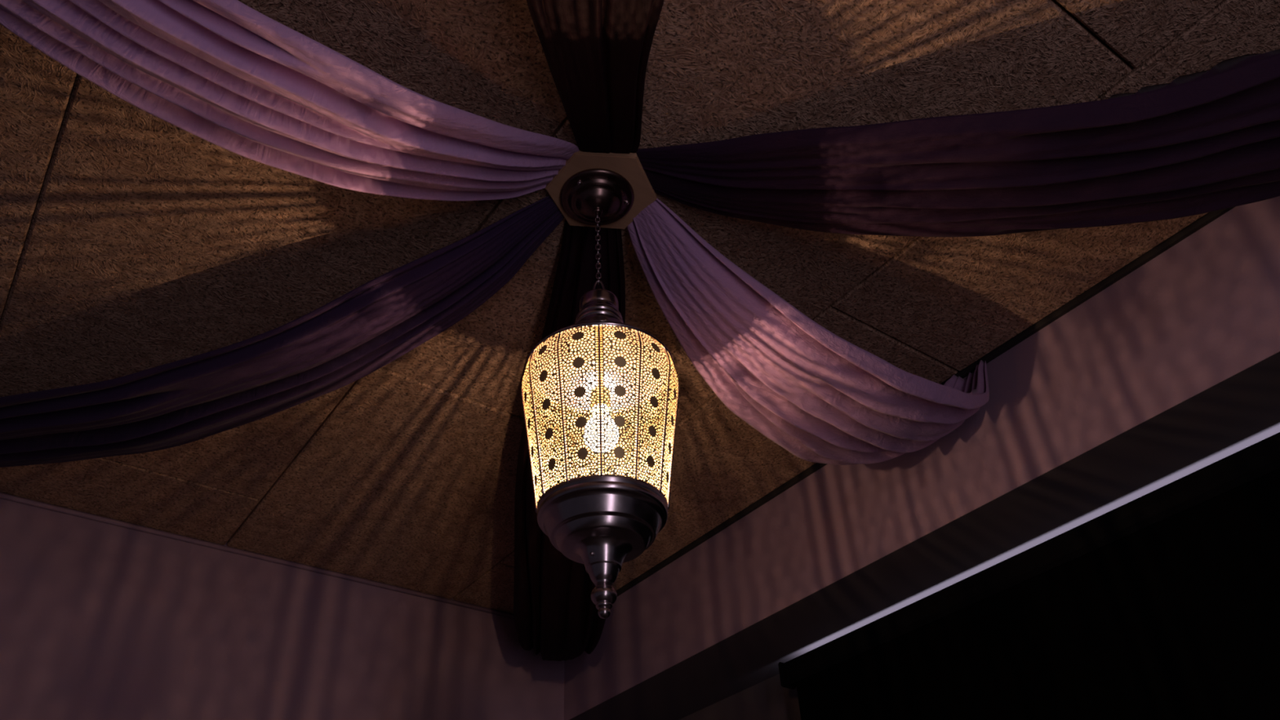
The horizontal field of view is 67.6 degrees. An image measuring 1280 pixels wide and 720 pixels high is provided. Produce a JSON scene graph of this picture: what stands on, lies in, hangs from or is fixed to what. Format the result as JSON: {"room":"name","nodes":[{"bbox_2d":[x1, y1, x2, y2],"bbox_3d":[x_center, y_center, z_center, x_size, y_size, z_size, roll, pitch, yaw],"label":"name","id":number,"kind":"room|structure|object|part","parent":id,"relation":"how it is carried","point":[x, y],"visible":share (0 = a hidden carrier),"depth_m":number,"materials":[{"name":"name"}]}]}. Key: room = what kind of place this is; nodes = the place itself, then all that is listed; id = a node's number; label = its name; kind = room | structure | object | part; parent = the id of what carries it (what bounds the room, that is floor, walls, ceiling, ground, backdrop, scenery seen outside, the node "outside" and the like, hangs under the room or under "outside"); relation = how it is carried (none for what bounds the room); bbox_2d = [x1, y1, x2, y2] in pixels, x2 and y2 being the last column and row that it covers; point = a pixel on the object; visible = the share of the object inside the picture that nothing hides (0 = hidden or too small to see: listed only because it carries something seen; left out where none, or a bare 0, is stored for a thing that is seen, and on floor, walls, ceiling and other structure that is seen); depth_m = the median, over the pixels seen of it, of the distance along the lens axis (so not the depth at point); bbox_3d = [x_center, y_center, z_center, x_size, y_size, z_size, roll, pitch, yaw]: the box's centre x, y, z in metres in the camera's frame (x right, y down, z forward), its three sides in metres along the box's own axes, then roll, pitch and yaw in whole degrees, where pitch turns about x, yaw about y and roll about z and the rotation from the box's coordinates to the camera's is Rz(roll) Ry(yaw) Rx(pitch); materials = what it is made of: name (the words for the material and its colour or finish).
{"room":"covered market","nodes":[
{"label":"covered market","id":0,"kind":"room"},
{"bbox_2d":[0,492,564,719],"bbox_3d":[-1.844,1.489,2.058,4.800,2.720,0.100,23,-44,-29],"label":"wall","id":1,"kind":"structure","parent":0,"point":[99,620],"depth_m":3.00,"materials":[{"name":"paint"}]},
{"bbox_2d":[0,493,514,618],"bbox_3d":[-2.055,0.332,2.725,4.328,0.016,0.015,23,-44,-29],"label":"trim","id":2,"kind":"structure","parent":1,"relation":"attached to","point":[8,497],"depth_m":3.16,"materials":[{"name":"paint"}]},
{"bbox_2d":[0,0,1279,613],"bbox_3d":[-0.234,-1.061,1.123,5.087,0.070,5.785,23,-44,-29],"label":"ceiling","id":3,"kind":"structure","parent":0,"point":[132,241],"depth_m":2.13,"materials":[{"name":"brown wood"}]},
{"bbox_2d":[0,195,564,467],"bbox_3d":[-1.153,0.063,2.248,2.188,0.252,0.273,-16,-40,17],"label":"drape","id":4,"kind":"object","parent":3,"relation":"hanging from","point":[322,351],"visible":1,"depth_m":2.05,"materials":[{"name":"fabric"}]},
{"bbox_2d":[0,0,579,200],"bbox_3d":[-0.659,-0.508,1.562,1.277,0.231,0.300,23,-44,-29],"label":"drape","id":5,"kind":"object","parent":3,"relation":"hanging from","point":[228,74],"visible":0.99,"depth_m":1.54,"materials":[{"name":"fabric"}]},
{"bbox_2d":[513,219,625,661],"bbox_3d":[-0.214,0.493,2.788,0.301,0.340,2.175,2,-38,-6],"label":"drape","id":6,"kind":"object","parent":3,"relation":"hanging from","point":[555,614],"visible":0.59,"depth_m":2.66,"materials":[{"name":"fabric"}]},
{"bbox_2d":[526,0,664,153],"bbox_3d":[-0.069,-0.734,1.360,0.271,0.167,1.269,0,-38,-4],"label":"drape","id":7,"kind":"object","parent":3,"relation":"hanging from","point":[597,52],"visible":1,"depth_m":1.60,"materials":[{"name":"fabric"}]},
{"bbox_2d":[545,151,657,229],"bbox_3d":[-0.077,-0.348,1.972,0.208,0.013,0.232,23,-44,-29],"label":"mounting plate","id":8,"kind":"object","parent":3,"relation":"attached to","point":[628,166],"visible":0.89,"depth_m":1.93,"materials":[{"name":"brown wood"}]},
{"bbox_2d":[520,168,679,618],"bbox_3d":[-0.071,0.021,1.695,0.274,0.910,0.274,23,-44,-29],"label":"hanging lantern","id":9,"kind":"object","parent":8,"relation":"hanging from","point":[600,364],"visible":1,"depth_m":1.53,"materials":[{"name":"brown metal"}]},
{"bbox_3d":[-0.065,0.130,1.610,0.273,0.285,0.273,23,-44,-29],"label":"lamp shade","id":10,"kind":"part","parent":9,"relation":"part of","materials":[{"name":"gold metal"}]},
{"bbox_2d":[590,340,610,415],"bbox_3d":[-0.071,0.022,1.694,0.035,0.164,0.035,23,-44,-29],"label":"socket","id":11,"kind":"object","parent":9,"relation":"attached to","point":[604,346],"depth_m":1.66,"materials":[{"name":"gold metal"}]},
{"bbox_3d":[-0.078,-0.208,1.877,0.006,0.237,0.007,23,-44,-29],"label":"cord","id":12,"kind":"part","parent":9,"relation":"part of","materials":[{"name":"black metal"}]},
{"bbox_3d":[-0.066,0.118,1.620,0.059,0.081,0.059,23,-44,-29],"label":"bulb","id":13,"kind":"part","parent":9,"relation":"part of","materials":[{"name":"white glass"}]},
{"bbox_2d":[626,198,989,465],"bbox_3d":[0.396,0.005,2.221,1.085,0.314,0.392,26,-46,-32],"label":"drape","id":14,"kind":"object","parent":3,"relation":"hanging from","point":[818,395],"visible":1,"depth_m":2.06,"materials":[{"name":"fabric"}]},
{"bbox_2d":[635,48,1279,237],"bbox_3d":[0.827,-0.405,1.783,1.674,0.239,0.361,-9,-38,8],"label":"drape","id":15,"kind":"object","parent":3,"relation":"hanging from","point":[1206,141],"visible":1,"depth_m":1.74,"materials":[{"name":"fabric"}]},
{"bbox_2d":[679,674,800,719],"bbox_3d":[1.753,0.787,1.384,0.100,2.720,5.685,23,-44,-29],"label":"wall","id":16,"kind":"structure","parent":0,"point":[767,700],"depth_m":3.27,"materials":[{"name":"paint"}]},
{"bbox_2d":[569,351,1279,719],"bbox_3d":[1.529,-0.063,1.874,0.360,0.020,5.685,23,-44,-29],"label":"trim","id":17,"kind":"structure","parent":16,"relation":"attached to","point":[1241,411],"depth_m":2.50,"materials":[{"name":"paint"}]},
{"bbox_2d":[777,431,1279,719],"bbox_3d":[1.683,0.488,1.389,0.060,1.402,4.065,23,-44,-29],"label":"window","id":18,"kind":"structure","parent":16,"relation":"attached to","point":[1163,604],"depth_m":2.27,"materials":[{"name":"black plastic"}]},
{"bbox_2d":[564,195,1279,719],"bbox_3d":[1.381,-0.260,1.897,0.012,0.370,5.685,23,-44,-29],"label":"wall","id":19,"kind":"structure","parent":0,"point":[1205,310],"depth_m":2.40,"materials":[{"name":"paint"}]},
{"bbox_2d":[616,206,1235,596],"bbox_3d":[1.364,-0.415,2.009,0.012,0.036,5.684,23,-44,-29],"label":"trim","id":20,"kind":"structure","parent":19,"relation":"attached to","point":[1209,217],"depth_m":2.42,"materials":[{"name":"black"}]}
]}

